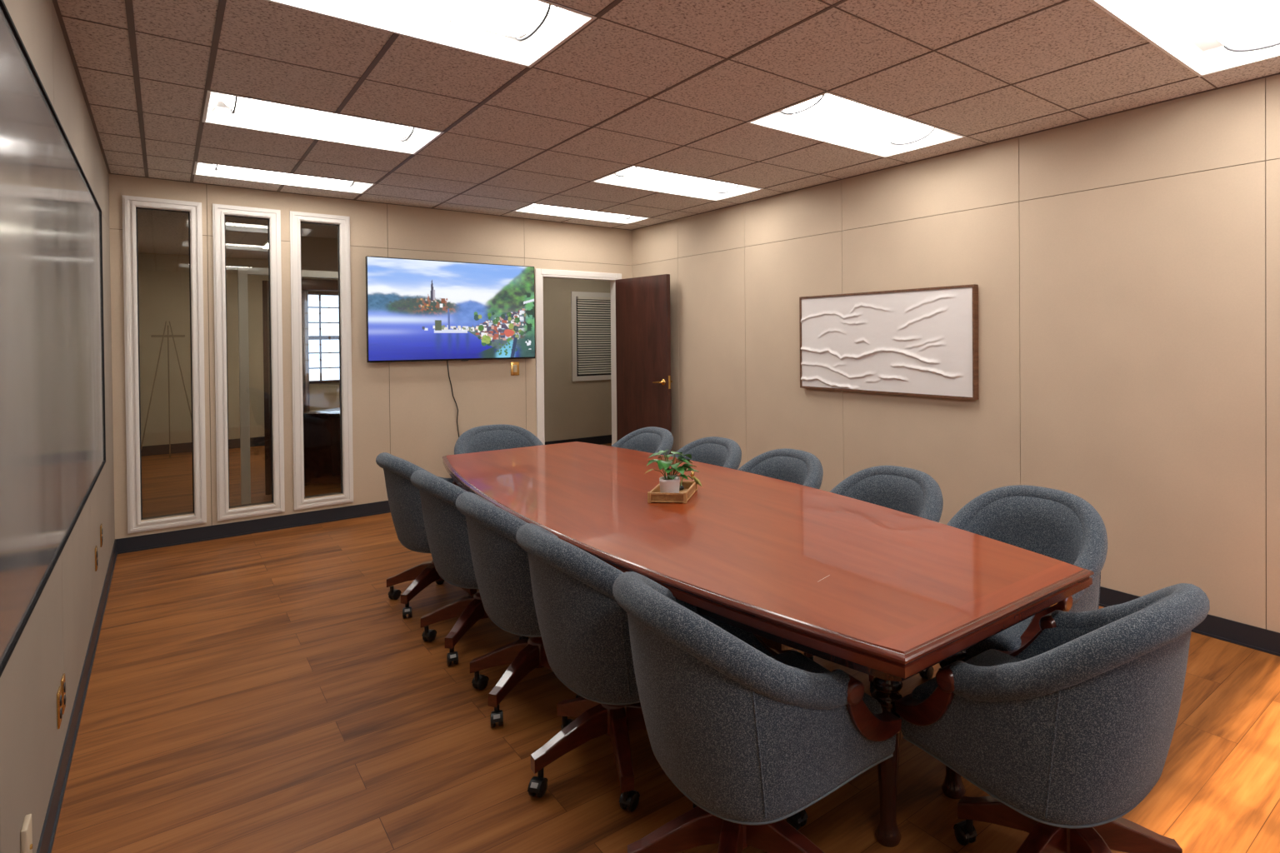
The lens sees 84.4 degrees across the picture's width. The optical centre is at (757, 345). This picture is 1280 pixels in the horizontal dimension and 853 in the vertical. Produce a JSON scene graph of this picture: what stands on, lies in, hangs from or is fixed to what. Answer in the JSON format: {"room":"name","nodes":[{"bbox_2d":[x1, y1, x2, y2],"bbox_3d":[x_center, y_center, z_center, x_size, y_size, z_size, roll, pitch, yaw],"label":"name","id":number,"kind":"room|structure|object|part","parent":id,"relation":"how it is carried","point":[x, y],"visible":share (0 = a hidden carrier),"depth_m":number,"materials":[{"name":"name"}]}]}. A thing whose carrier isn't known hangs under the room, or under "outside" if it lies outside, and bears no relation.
{"room":"conference room","nodes":[
{"label":"conference room","id":0,"kind":"room"},
{"bbox_2d":[0,0,114,852],"bbox_3d":[-1.830,0.018,1.637,0.100,2.916,8.388,-1,1,-40],"label":"wall","id":1,"kind":"structure","parent":0,"point":[53,642],"depth_m":2.29,"materials":[{"name":"beige paint"}]},
{"bbox_2d":[20,814,32,852],"bbox_3d":[-1.799,1.240,1.713,0.016,0.130,0.080,-1,1,-40],"label":"cable plate","id":2,"kind":"object","parent":1,"relation":"attached to","point":[26,834],"visible":1,"depth_m":1.70,"materials":[{"name":"beige plastic"}]},
{"bbox_2d":[0,0,105,677],"bbox_3d":[-2.492,-0.045,2.506,0.022,1.413,3.670,-1,1,-40],"label":"whiteboard","id":3,"kind":"object","parent":1,"relation":"attached to","point":[52,431],"visible":1,"depth_m":1.93,"materials":[{"name":"metal"}]},
{"bbox_2d":[56,685,62,729],"bbox_3d":[-2.289,1.189,2.281,0.009,0.116,0.070,-1,1,-40],"label":"wall outlet","id":4,"kind":"object","parent":1,"relation":"attached to","point":[59,697],"visible":1,"depth_m":2.26,"materials":[{"name":"gold metal"}]},
{"bbox_2d":[60,695,62,706],"bbox_3d":[-2.287,1.168,2.283,0.003,0.034,0.034,-1,1,-40],"label":"socket","id":5,"kind":"object","parent":4,"relation":"attached to","point":[61,697],"depth_m":2.28,"materials":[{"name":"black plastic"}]},
{"bbox_2d":[60,708,62,719],"bbox_3d":[-2.287,1.210,2.283,0.003,0.034,0.034,-1,1,-40],"label":"socket","id":6,"kind":"object","parent":4,"relation":"attached to","point":[61,709],"depth_m":2.28,"materials":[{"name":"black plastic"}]},
{"bbox_2d":[60,673,66,714],"bbox_3d":[-2.364,1.189,2.368,0.009,0.116,0.070,-1,1,-40],"label":"wall outlet","id":7,"kind":"object","parent":1,"relation":"attached to","point":[62,680],"visible":0.94,"depth_m":2.36,"materials":[{"name":"gold metal"}]},
{"bbox_2d":[36,539,117,852],"bbox_3d":[-1.776,1.423,1.686,0.012,0.105,8.388,-1,1,-40],"label":"baseboard","id":8,"kind":"structure","parent":1,"relation":"attached to","point":[45,845],"depth_m":2.54,"materials":[{"name":"grey"}]},
{"bbox_2d":[95,545,98,571],"bbox_3d":[-3.362,1.086,3.535,0.009,0.116,0.070,-1,1,-40],"label":"wall outlet","id":9,"kind":"object","parent":1,"relation":"attached to","point":[96,547],"visible":1,"depth_m":3.51,"materials":[{"name":"gold metal"}]},
{"bbox_2d":[100,524,103,547],"bbox_3d":[-3.615,1.050,3.831,0.009,0.116,0.070,-1,1,-40],"label":"wall outlet","id":10,"kind":"object","parent":1,"relation":"attached to","point":[101,526],"visible":1,"depth_m":3.80,"materials":[{"name":"gold metal"}]},
{"bbox_2d":[137,209,337,259],"bbox_3d":[-5.230,-1.232,7.935,2.940,0.020,5.412,-1,1,-40],"label":"ceiling","id":11,"kind":"structure","parent":0,"point":[158,232],"depth_m":7.58,"materials":[{"name":"tile"}]},
{"bbox_2d":[260,240,268,248],"bbox_3d":[-5.665,-1.206,8.492,0.600,0.034,0.600,-1,1,-40],"label":"recessed light","id":12,"kind":"object","parent":11,"relation":"in","point":[265,245],"visible":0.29,"depth_m":8.31,"materials":[{"name":"white ceramic"}]},
{"bbox_2d":[138,252,339,446],"bbox_3d":[-6.993,-0.019,10.070,3.000,2.916,0.120,-1,1,-40],"label":"wall","id":13,"kind":"structure","parent":0,"point":[163,279],"depth_m":9.35,"materials":[{"name":"paint"}]},
{"bbox_2d":[141,436,264,456],"bbox_3d":[-5.209,1.379,7.960,2.940,0.130,5.412,-1,1,-40],"label":"baseboard","id":14,"kind":"structure","parent":13,"relation":"attached to","point":[254,442],"depth_m":9.34,"materials":[{"name":"grey"}]},
{"bbox_2d":[301,279,338,291],"bbox_3d":[-6.415,-0.889,10.377,1.200,0.160,0.159,-1,1,-40],"label":"valance","id":15,"kind":"object","parent":13,"relation":"attached to","point":[307,284],"visible":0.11,"depth_m":10.25,"materials":[{"name":"brown wood"}]},
{"bbox_2d":[302,290,309,412],"bbox_3d":[-6.718,0.093,10.132,0.303,1.785,0.043,-1,1,-40],"label":"curtain","id":16,"kind":"object","parent":15,"relation":"hanging from","point":[305,293],"visible":0.23,"depth_m":10.20,"materials":[{"name":"fabric"}]},
{"bbox_2d":[308,291,339,384],"bbox_3d":[-6.449,-0.110,10.508,0.840,1.360,0.120,-1,1,-40],"label":"window","id":17,"kind":"structure","parent":13,"relation":"in","point":[320,337],"depth_m":10.40,"materials":[{"name":"white wood"}]},
{"bbox_2d":[300,235,338,271],"bbox_3d":[-4.635,-1.031,8.244,1.640,0.396,0.115,-1,1,-40],"label":"wall","id":18,"kind":"structure","parent":0,"point":[317,253],"depth_m":7.90,"materials":[{"name":"beige paint"}]},
{"bbox_2d":[108,174,632,552],"bbox_3d":[-2.966,-0.016,6.247,4.160,2.916,0.100,-1,1,-40],"label":"wall","id":19,"kind":"structure","parent":0,"point":[407,411],"depth_m":5.99,"materials":[{"name":"paint"}]},
{"bbox_2d":[122,195,206,534],"bbox_3d":[-4.321,0.137,5.075,0.437,2.385,0.124,-1,1,-40],"label":"window","id":20,"kind":"structure","parent":19,"relation":"in","point":[131,204],"depth_m":4.98,"materials":[{"name":"white"}]},
{"bbox_2d":[212,203,284,521],"bbox_3d":[-3.947,0.131,5.394,0.422,2.385,0.124,-1,1,-40],"label":"window","id":21,"kind":"structure","parent":19,"relation":"in","point":[220,212],"depth_m":5.33,"materials":[{"name":"white"}]},
{"bbox_2d":[115,500,390,554],"bbox_3d":[-3.334,1.396,5.863,3.053,0.105,0.012,-1,1,-40],"label":"baseboard","id":22,"kind":"structure","parent":19,"relation":"attached to","point":[143,542],"depth_m":5.34,"materials":[{"name":"grey"}]},
{"bbox_2d":[290,210,353,510],"bbox_3d":[-3.581,0.125,5.707,0.416,2.385,0.124,-1,1,-40],"label":"window","id":23,"kind":"structure","parent":19,"relation":"in","point":[342,222],"depth_m":5.68,"materials":[{"name":"white"}]},
{"bbox_2d":[365,255,534,362],"bbox_3d":[-2.741,-0.305,6.321,1.455,0.901,0.078,-1,1,-40],"label":"television","id":24,"kind":"object","parent":19,"relation":"attached to","point":[417,310],"visible":1,"depth_m":6.24,"materials":[{"name":"black"}]},
{"bbox_2d":[446,360,459,437],"bbox_3d":[-2.749,0.729,6.353,0.160,1.183,0.021,-1,1,-40],"label":"power cord","id":25,"kind":"object","parent":24,"relation":"hanging from","point":[447,361],"visible":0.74,"depth_m":6.34,"materials":[{"name":"black plastic"}]},
{"bbox_2d":[510,361,519,375],"bbox_3d":[-2.340,0.228,6.709,0.084,0.132,0.013,-1,1,-40],"label":"switch plate","id":26,"kind":"object","parent":19,"relation":"attached to","point":[514,365],"visible":1,"depth_m":6.71,"materials":[{"name":"gold metal"}]},
{"bbox_2d":[535,268,621,445],"bbox_3d":[-1.851,0.333,7.198,0.957,2.183,0.128,-1,1,-40],"label":"trim","id":27,"kind":"structure","parent":19,"relation":"attached to","point":[550,273],"depth_m":6.94,"materials":[{"name":"white wood"}]},
{"bbox_2d":[615,274,672,454],"bbox_3d":[-1.178,0.357,7.109,0.883,2.101,0.176,0,1,44],"label":"door","id":28,"kind":"structure","parent":19,"relation":"in","point":[642,303],"depth_m":7.06,"materials":[{"name":"brown wood"}]},
{"bbox_3d":[-0.974,0.366,6.834,0.139,0.066,0.066,0,1,44],"label":"handle","id":29,"kind":"part","parent":28,"relation":"part of","materials":[{"name":"gold metal"}]},
{"bbox_3d":[-0.862,0.365,6.802,0.002,0.130,0.024,0,1,44],"label":"latch plate","id":30,"kind":"part","parent":28,"relation":"part of","materials":[{"name":"gold metal"}]},
{"bbox_2d":[542,277,611,441],"bbox_3d":[-2.428,-0.052,9.682,3.360,2.916,0.100,-1,1,-40],"label":"wall","id":31,"kind":"structure","parent":0,"point":[580,409],"depth_m":9.46,"materials":[{"name":"paint"}]},
{"bbox_2d":[545,435,611,444],"bbox_3d":[-2.382,1.346,9.654,3.360,0.120,0.006,-1,1,-40],"label":"baseboard","id":32,"kind":"structure","parent":31,"relation":"attached to","point":[599,440],"depth_m":9.70,"materials":[{"name":"grey"}]},
{"bbox_2d":[570,291,610,381],"bbox_3d":[-2.148,-0.123,9.838,1.030,1.230,0.025,-1,1,-40],"label":"window","id":33,"kind":"structure","parent":31,"relation":"in","point":[576,377],"depth_m":9.65,"materials":[{"name":"white"}]},
{"bbox_2d":[576,296,610,374],"bbox_3d":[-2.137,-0.136,9.825,0.870,1.068,0.040,-1,1,-40],"label":"window blind","id":34,"kind":"object","parent":33,"relation":"attached to","point":[594,299],"visible":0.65,"depth_m":9.70,"materials":[{"name":"white"}]},
{"bbox_3d":[-2.141,-0.654,9.820,0.870,0.032,0.040,-1,1,-40],"label":"head rail","id":35,"kind":"part","parent":34,"relation":"part of","materials":[{"name":"white"}]},
{"bbox_2d":[51,443,1279,852],"bbox_3d":[-1.163,1.470,5.965,6.700,0.080,14.300,-1,1,-40],"label":"floor","id":36,"kind":"structure","parent":0,"point":[265,692],"depth_m":2.59,"materials":[{"name":"brown wood"}]},
{"bbox_2d":[140,321,191,457],"bbox_3d":[-7.425,0.580,8.769,0.612,1.753,0.514,-1,1,-40],"label":"easel","id":37,"kind":"object","parent":36,"relation":"on","point":[163,336],"visible":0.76,"depth_m":8.68,"materials":[{"name":"brown wood"}]},
{"bbox_3d":[-7.421,0.582,8.522,0.013,1.752,0.323,0,1,27],"label":"leg","id":38,"kind":"part","parent":37,"relation":"part of","materials":[{"name":"brown wood"}]},
{"bbox_3d":[-7.182,0.578,8.727,0.323,1.752,0.013,-1,1,-18],"label":"leg","id":39,"kind":"part","parent":37,"relation":"part of","materials":[{"name":"brown wood"}]},
{"bbox_2d":[262,280,304,494],"bbox_3d":[-4.773,0.409,7.072,0.105,2.060,0.800,-1,1,-13],"label":"door","id":40,"kind":"structure","parent":36,"relation":"on","point":[265,283],"depth_m":6.68,"materials":[{"name":"brown wood"}]},
{"bbox_2d":[237,266,338,504],"bbox_3d":[-4.369,0.367,6.657,0.950,2.165,0.060,-1,1,-40],"label":"door frame","id":41,"kind":"structure","parent":36,"relation":"on","point":[242,272],"depth_m":6.35,"materials":[{"name":"white wood"}]},
{"bbox_2d":[303,407,340,485],"bbox_3d":[-4.020,1.067,7.438,1.320,0.745,0.740,0,1,2],"label":"office desk","id":42,"kind":"object","parent":36,"relation":"on","point":[321,428],"visible":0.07,"depth_m":7.10,"materials":[{"name":"brown wood"}]},
{"bbox_2d":[375,452,476,618],"bbox_3d":[-1.798,1.023,4.003,0.682,0.862,0.638,-1,1,-42],"label":"chair","id":43,"kind":"object","parent":36,"relation":"on","point":[404,499],"visible":0.37,"depth_m":3.74,"materials":[{"name":"fabric"}]},
{"bbox_3d":[-1.977,1.309,3.974,0.262,0.137,0.052,-1,1,-4],"label":"leg","id":44,"kind":"part","parent":43,"relation":"part of","materials":[{"name":"brown wood"}]},
{"bbox_3d":[-1.854,1.310,3.830,0.052,0.137,0.262,0,1,14],"label":"leg","id":45,"kind":"part","parent":43,"relation":"part of","materials":[{"name":"brown wood"}]},
{"bbox_3d":[-1.679,1.307,3.902,0.262,0.137,0.052,0,1,32],"label":"leg","id":46,"kind":"part","parent":43,"relation":"part of","materials":[{"name":"brown wood"}]},
{"bbox_2d":[410,470,528,665],"bbox_3d":[-1.337,1.024,3.462,0.682,0.862,0.638,-1,1,-40],"label":"chair","id":47,"kind":"object","parent":36,"relation":"on","point":[446,527],"visible":0.42,"depth_m":3.19,"materials":[{"name":"grey fabric"}]},
{"bbox_3d":[-1.515,1.311,3.423,0.262,0.137,0.052,-1,1,-8],"label":"leg","id":48,"kind":"part","parent":47,"relation":"part of","materials":[{"name":"brown wood"}]},
{"bbox_3d":[-1.382,1.311,3.288,0.052,0.137,0.262,0,1,10],"label":"leg","id":49,"kind":"part","parent":47,"relation":"part of","materials":[{"name":"brown wood"}]},
{"bbox_2d":[454,424,543,454],"bbox_3d":[-1.746,1.015,4.845,0.638,0.862,0.682,-1,1,-40],"label":"chair","id":50,"kind":"object","parent":36,"relation":"on","point":[498,437],"visible":0.16,"depth_m":5.03,"materials":[{"name":"grey fabric"}]},
{"bbox_2d":[455,492,581,727],"bbox_3d":[-0.896,1.026,2.943,0.682,0.862,0.638,-1,1,-38],"label":"chair","id":51,"kind":"object","parent":36,"relation":"on","point":[502,570],"visible":0.43,"depth_m":2.67,"materials":[{"name":"grey fabric"}]},
{"bbox_3d":[-1.077,1.312,2.933,0.262,0.137,0.052,0,1,2],"label":"leg","id":52,"kind":"part","parent":51,"relation":"part of","materials":[{"name":"brown wood"}]},
{"bbox_3d":[-0.969,1.312,2.777,0.052,0.137,0.262,0,1,20],"label":"leg","id":53,"kind":"part","parent":51,"relation":"part of","materials":[{"name":"brown wood"}]},
{"bbox_3d":[-0.788,1.310,2.830,0.262,0.137,0.052,0,1,38],"label":"leg","id":54,"kind":"part","parent":51,"relation":"part of","materials":[{"name":"brown wood"}]},
{"bbox_2d":[515,523,646,811],"bbox_3d":[-0.476,1.027,2.441,0.683,0.862,0.638,-1,1,-38],"label":"chair","id":55,"kind":"object","parent":36,"relation":"on","point":[584,632],"visible":0.59,"depth_m":2.17,"materials":[{"name":"grey fabric"}]},
{"bbox_3d":[-0.624,1.314,2.331,0.262,0.137,0.052,-1,1,-36],"label":"leg","id":56,"kind":"part","parent":55,"relation":"part of","materials":[{"name":"brown wood"}]},
{"bbox_3d":[-0.626,1.312,2.520,0.262,0.137,0.052,0,1,36],"label":"leg","id":57,"kind":"part","parent":55,"relation":"part of","materials":[{"name":"brown wood"}]},
{"bbox_3d":[-0.444,1.313,2.274,0.052,0.137,0.262,-1,1,-18],"label":"leg","id":58,"kind":"part","parent":55,"relation":"part of","materials":[{"name":"brown wood"}]},
{"bbox_3d":[-0.334,1.310,2.428,0.262,0.137,0.052,0,1,0],"label":"leg","id":59,"kind":"part","parent":55,"relation":"part of","materials":[{"name":"brown wood"}]},
{"bbox_2d":[610,426,673,455],"bbox_3d":[-0.914,1.010,4.652,0.682,0.862,0.638,-1,1,-40],"label":"chair","id":60,"kind":"object","parent":36,"relation":"on","point":[651,439],"visible":0.13,"depth_m":4.84,"materials":[{"name":"grey fabric"}]},
{"bbox_2d":[670,436,741,469],"bbox_3d":[-0.444,1.011,4.133,0.682,0.862,0.638,-1,1,-40],"label":"chair","id":61,"kind":"object","parent":36,"relation":"on","point":[717,451],"visible":0.1,"depth_m":4.30,"materials":[{"name":"grey fabric"}]},
{"bbox_2d":[612,571,901,852],"bbox_3d":[-0.036,1.029,1.905,0.682,0.862,0.638,-1,1,-33],"label":"chair","id":62,"kind":"object","parent":36,"relation":"on","point":[753,734],"visible":0.94,"depth_m":1.65,"materials":[{"name":"grey fabric"}]},
{"bbox_3d":[-0.216,1.315,1.863,0.262,0.137,0.052,-1,1,-10],"label":"leg","id":63,"kind":"part","parent":62,"relation":"part of","materials":[{"name":"brown wood"}]},
{"bbox_3d":[-0.078,1.315,1.733,0.052,0.137,0.262,0,1,8],"label":"leg","id":64,"kind":"part","parent":62,"relation":"part of","materials":[{"name":"brown wood"}]},
{"bbox_3d":[0.018,0.942,2.230,0.252,0.215,0.100,-1,1,-21],"label":"arm","id":65,"kind":"part","parent":62,"relation":"part of","materials":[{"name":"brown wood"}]},
{"bbox_3d":[0.088,1.313,1.823,0.262,0.137,0.052,0,1,26],"label":"leg","id":66,"kind":"part","parent":62,"relation":"part of","materials":[{"name":"brown wood"}]},
{"bbox_3d":[0.042,1.053,1.957,0.482,0.145,0.426,-1,1,-33],"label":"seat","id":67,"kind":"part","parent":62,"relation":"part of","materials":[{"name":"fabric"}]},
{"bbox_3d":[0.284,0.944,1.828,0.100,0.215,0.252,0,1,44],"label":"arm","id":68,"kind":"part","parent":62,"relation":"part of","materials":[{"name":"brown wood"}]},
{"bbox_2d":[442,441,1094,847],"bbox_3d":[-0.468,1.070,3.247,1.300,0.760,3.625,-1,1,-39],"label":"conference table","id":69,"kind":"object","parent":36,"relation":"on","point":[889,596],"visible":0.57,"depth_m":2.27,"materials":[{"name":"brown wood"}]},
{"bbox_2d":[647,480,697,503],"bbox_3d":[-0.382,0.667,3.165,0.174,0.047,0.264,0,1,6],"label":"wooden tray","id":70,"kind":"object","parent":69,"relation":"on","point":[690,487],"visible":0.73,"depth_m":3.04,"materials":[{"name":"brown wood"}]},
{"bbox_2d":[645,450,699,493],"bbox_3d":[-0.383,0.575,3.101,0.261,0.212,0.209,-1,1,-40],"label":"pothos","id":71,"kind":"object","parent":70,"relation":"on","point":[668,484],"visible":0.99,"depth_m":3.07,"materials":[{"name":"green plant"}]},
{"bbox_2d":[679,471,702,490],"bbox_3d":[-0.335,0.638,3.265,0.141,0.082,0.061,-1,1,-16],"label":"ornament","id":72,"kind":"object","parent":70,"relation":"on","point":[697,481],"visible":0.8,"depth_m":3.26,"materials":[{"name":"gold metal"}]},
{"bbox_3d":[-0.471,0.720,3.244,1.300,0.060,3.625,-1,1,-39],"label":"edge moulding","id":73,"kind":"part","parent":69,"relation":"part of","materials":[{"name":"brown wood"}]},
{"bbox_3d":[-0.074,1.030,2.768,0.400,0.644,0.060,-1,1,-39],"label":"pedestal panel","id":74,"kind":"part","parent":69,"relation":"part of","materials":[{"name":"brown wood"}]},
{"bbox_3d":[0.382,1.083,2.043,0.090,0.744,0.090,-1,1,-39],"label":"leg","id":75,"kind":"part","parent":69,"relation":"part of","materials":[{"name":"brown wood"}]},
{"bbox_3d":[0.633,1.079,2.249,0.090,0.744,0.090,-1,1,-39],"label":"leg","id":76,"kind":"part","parent":69,"relation":"part of","materials":[{"name":"brown wood"}]},
{"bbox_2d":[737,448,823,489],"bbox_3d":[-0.008,1.012,3.637,0.682,0.862,0.638,-1,1,-40],"label":"chair","id":77,"kind":"object","parent":36,"relation":"on","point":[797,467],"visible":0.16,"depth_m":3.80,"materials":[{"name":"grey fabric"}]},
{"bbox_2d":[803,465,943,695],"bbox_3d":[0.467,1.013,3.096,0.682,0.862,0.638,-1,1,-40],"label":"chair","id":78,"kind":"object","parent":36,"relation":"on","point":[912,492],"visible":0.23,"depth_m":3.24,"materials":[{"name":"grey fabric"}]},
{"bbox_3d":[0.335,1.299,3.077,0.262,0.137,0.052,-1,1,-14],"label":"leg","id":79,"kind":"part","parent":78,"relation":"part of","materials":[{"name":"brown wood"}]},
{"bbox_3d":[0.481,1.299,2.956,0.052,0.137,0.262,0,1,4],"label":"leg","id":80,"kind":"part","parent":78,"relation":"part of","materials":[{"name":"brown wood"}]},
{"bbox_2d":[938,485,1107,669],"bbox_3d":[0.943,1.014,2.628,0.682,0.862,0.638,-1,1,-40],"label":"chair","id":81,"kind":"object","parent":36,"relation":"on","point":[1062,526],"visible":0.28,"depth_m":2.71,"materials":[{"name":"grey fabric"}]},
{"bbox_3d":[0.873,1.040,2.568,0.482,0.145,0.426,-1,1,-40],"label":"seat","id":82,"kind":"part","parent":81,"relation":"part of","materials":[{"name":"fabric"}]},
{"bbox_3d":[0.928,0.934,2.297,0.252,0.215,0.100,-1,1,-28],"label":"arm","id":83,"kind":"part","parent":81,"relation":"part of","materials":[{"name":"brown wood"}]},
{"bbox_2d":[894,583,1209,852],"bbox_3d":[0.804,1.022,1.871,0.638,0.862,0.682,-1,1,-39],"label":"chair","id":84,"kind":"object","parent":36,"relation":"on","point":[1066,732],"visible":1,"depth_m":1.63,"materials":[{"name":"grey fabric"}]},
{"bbox_3d":[0.474,0.942,1.891,0.100,0.215,0.252,-1,1,-27],"label":"arm","id":85,"kind":"part","parent":84,"relation":"part of","materials":[{"name":"brown wood"}]},
{"bbox_3d":[0.745,1.047,1.943,0.426,0.145,0.482,-1,1,-39],"label":"seat","id":86,"kind":"part","parent":84,"relation":"part of","materials":[{"name":"fabric"}]},
{"bbox_3d":[0.696,1.307,1.950,0.262,0.137,0.052,0,1,38],"label":"leg","id":87,"kind":"part","parent":84,"relation":"part of","materials":[{"name":"brown wood"}]},
{"bbox_3d":[0.846,0.936,2.198,0.252,0.215,0.100,0,1,38],"label":"arm","id":88,"kind":"part","parent":84,"relation":"part of","materials":[{"name":"brown wood"}]},
{"bbox_3d":[0.691,1.308,1.761,0.262,0.137,0.052,-1,1,-34],"label":"leg","id":89,"kind":"part","parent":84,"relation":"part of","materials":[{"name":"brown wood"}]},
{"bbox_3d":[0.870,1.308,1.698,0.052,0.137,0.262,-1,1,-16],"label":"leg","id":90,"kind":"part","parent":84,"relation":"part of","materials":[{"name":"brown wood"}]},
{"bbox_3d":[0.985,1.305,1.848,0.262,0.137,0.052,0,1,2],"label":"leg","id":91,"kind":"part","parent":84,"relation":"part of","materials":[{"name":"brown wood"}]},
{"bbox_2d":[56,0,1279,229],"bbox_3d":[-0.220,-1.223,3.009,4.158,0.015,8.386,-1,1,-40],"label":"ceiling","id":92,"kind":"structure","parent":0,"point":[834,47],"depth_m":3.25,"materials":[{"name":"tile"}]},
{"bbox_2d":[193,161,374,194],"bbox_3d":[-3.418,-1.252,5.053,1.056,0.096,0.447,-1,1,-40],"label":"ceiling light","id":93,"kind":"object","parent":92,"relation":"attached to","point":[200,168],"visible":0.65,"depth_m":5.09,"materials":[{"name":"white plastic"}]},
{"bbox_2d":[212,164,354,186],"bbox_3d":[-3.418,-1.252,5.053,0.878,0.083,0.259,-1,1,-40],"label":"diffuser","id":94,"kind":"object","parent":93,"relation":"attached to","point":[217,167],"depth_m":5.00,"materials":[{"name":"grey plastic"}]},
{"bbox_2d":[201,90,444,154],"bbox_3d":[-2.378,-1.249,3.835,1.056,0.096,0.610,-1,1,-40],"label":"ceiling light","id":95,"kind":"object","parent":92,"relation":"attached to","point":[220,108],"visible":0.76,"depth_m":3.86,"materials":[{"name":"white plastic"}]},
{"bbox_2d":[224,95,414,141],"bbox_3d":[-2.378,-1.248,3.835,0.878,0.083,0.355,-1,1,-40],"label":"diffuser","id":96,"kind":"object","parent":95,"relation":"attached to","point":[242,105],"depth_m":3.75,"materials":[{"name":"grey plastic"}]},
{"bbox_2d":[265,0,596,67],"bbox_3d":[-1.190,-1.246,2.444,1.056,0.096,0.610,-1,1,-40],"label":"ceiling light","id":97,"kind":"object","parent":92,"relation":"attached to","point":[522,32],"visible":0.96,"depth_m":2.65,"materials":[{"name":"white plastic"}]},
{"bbox_2d":[380,0,554,40],"bbox_3d":[-1.190,-1.245,2.444,0.878,0.083,0.355,-1,1,-40],"label":"diffuser","id":98,"kind":"object","parent":97,"relation":"attached to","point":[515,18],"depth_m":2.56,"materials":[{"name":"grey plastic"}]},
{"bbox_2d":[514,203,649,224],"bbox_3d":[-1.639,-1.281,6.572,1.184,0.096,0.447,-1,1,-40],"label":"ceiling light","id":99,"kind":"object","parent":92,"relation":"attached to","point":[533,207],"visible":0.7,"depth_m":6.64,"materials":[{"name":"white plastic"}]},
{"bbox_2d":[530,204,632,219],"bbox_3d":[-1.639,-1.280,6.572,1.006,0.083,0.259,-1,1,-40],"label":"diffuser","id":100,"kind":"object","parent":99,"relation":"attached to","point":[536,206],"depth_m":6.51,"materials":[{"name":"grey plastic"}]},
{"bbox_2d":[52,0,1279,230],"bbox_3d":[-0.220,-1.222,3.009,4.160,0.020,8.388,-1,1,-40],"label":"ceiling grid","id":101,"kind":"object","parent":92,"relation":"attached to","point":[128,3],"depth_m":3.40,"materials":[{"name":"brown metal"}]},
{"bbox_2d":[591,165,763,200],"bbox_3d":[-0.599,-1.278,5.354,1.184,0.096,0.610,-1,1,-40],"label":"ceiling light","id":102,"kind":"object","parent":92,"relation":"attached to","point":[633,177],"visible":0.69,"depth_m":5.42,"materials":[{"name":"white plastic"}]},
{"bbox_2d":[614,166,739,193],"bbox_3d":[-0.599,-1.277,5.354,1.006,0.083,0.355,-1,1,-40],"label":"diffuser","id":103,"kind":"object","parent":102,"relation":"attached to","point":[633,172],"depth_m":5.26,"materials":[{"name":"grey plastic"}]},
{"bbox_2d":[747,91,965,157],"bbox_3d":[0.588,-1.274,3.963,1.184,0.096,0.610,-1,1,-40],"label":"ceiling light","id":104,"kind":"object","parent":92,"relation":"attached to","point":[827,117],"visible":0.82,"depth_m":4.01,"materials":[{"name":"white plastic"}]},
{"bbox_2d":[780,93,934,144],"bbox_3d":[0.588,-1.274,3.963,1.006,0.083,0.355,-1,1,-40],"label":"diffuser","id":105,"kind":"object","parent":104,"relation":"attached to","point":[827,109],"depth_m":3.86,"materials":[{"name":"grey plastic"}]},
{"bbox_2d":[1088,0,1279,76],"bbox_3d":[1.776,-1.271,2.572,1.184,0.096,0.610,-1,1,-40],"label":"ceiling light","id":106,"kind":"object","parent":92,"relation":"attached to","point":[1204,37],"visible":1,"depth_m":2.77,"materials":[{"name":"white plastic"}]},
{"bbox_2d":[1169,0,1279,51],"bbox_3d":[1.776,-1.270,2.572,1.006,0.083,0.355,-1,1,-40],"label":"diffuser","id":107,"kind":"object","parent":106,"relation":"attached to","point":[1232,23],"depth_m":2.66,"materials":[{"name":"grey plastic"}]},
{"bbox_2d":[659,475,679,493],"bbox_3d":[-0.391,0.637,3.098,0.092,0.088,0.092,-1,1,-40],"label":"pot","id":108,"kind":"object","parent":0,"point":[667,485],"depth_m":3.06,"materials":[{"name":"white ceramic"}]},
{"bbox_2d":[632,74,1279,633],"bbox_3d":[1.410,-0.034,4.403,0.100,2.916,8.388,-1,1,-40],"label":"wall","id":109,"kind":"structure","parent":0,"point":[1125,266],"depth_m":3.90,"materials":[{"name":"paint"}]},
{"bbox_2d":[799,284,978,399],"bbox_3d":[0.857,-0.019,4.933,0.052,0.720,1.564,-1,1,-40],"label":"framed artwork","id":110,"kind":"object","parent":109,"relation":"attached to","point":[916,342],"visible":1,"depth_m":4.81,"materials":[{"name":"brown wood"}]},
{"bbox_2d":[1099,586,1279,656],"bbox_3d":[1.378,1.372,4.380,0.012,0.105,8.388,-1,1,-40],"label":"baseboard","id":111,"kind":"structure","parent":109,"relation":"attached to","point":[1266,641],"depth_m":3.34,"materials":[{"name":"grey"}]}
]}

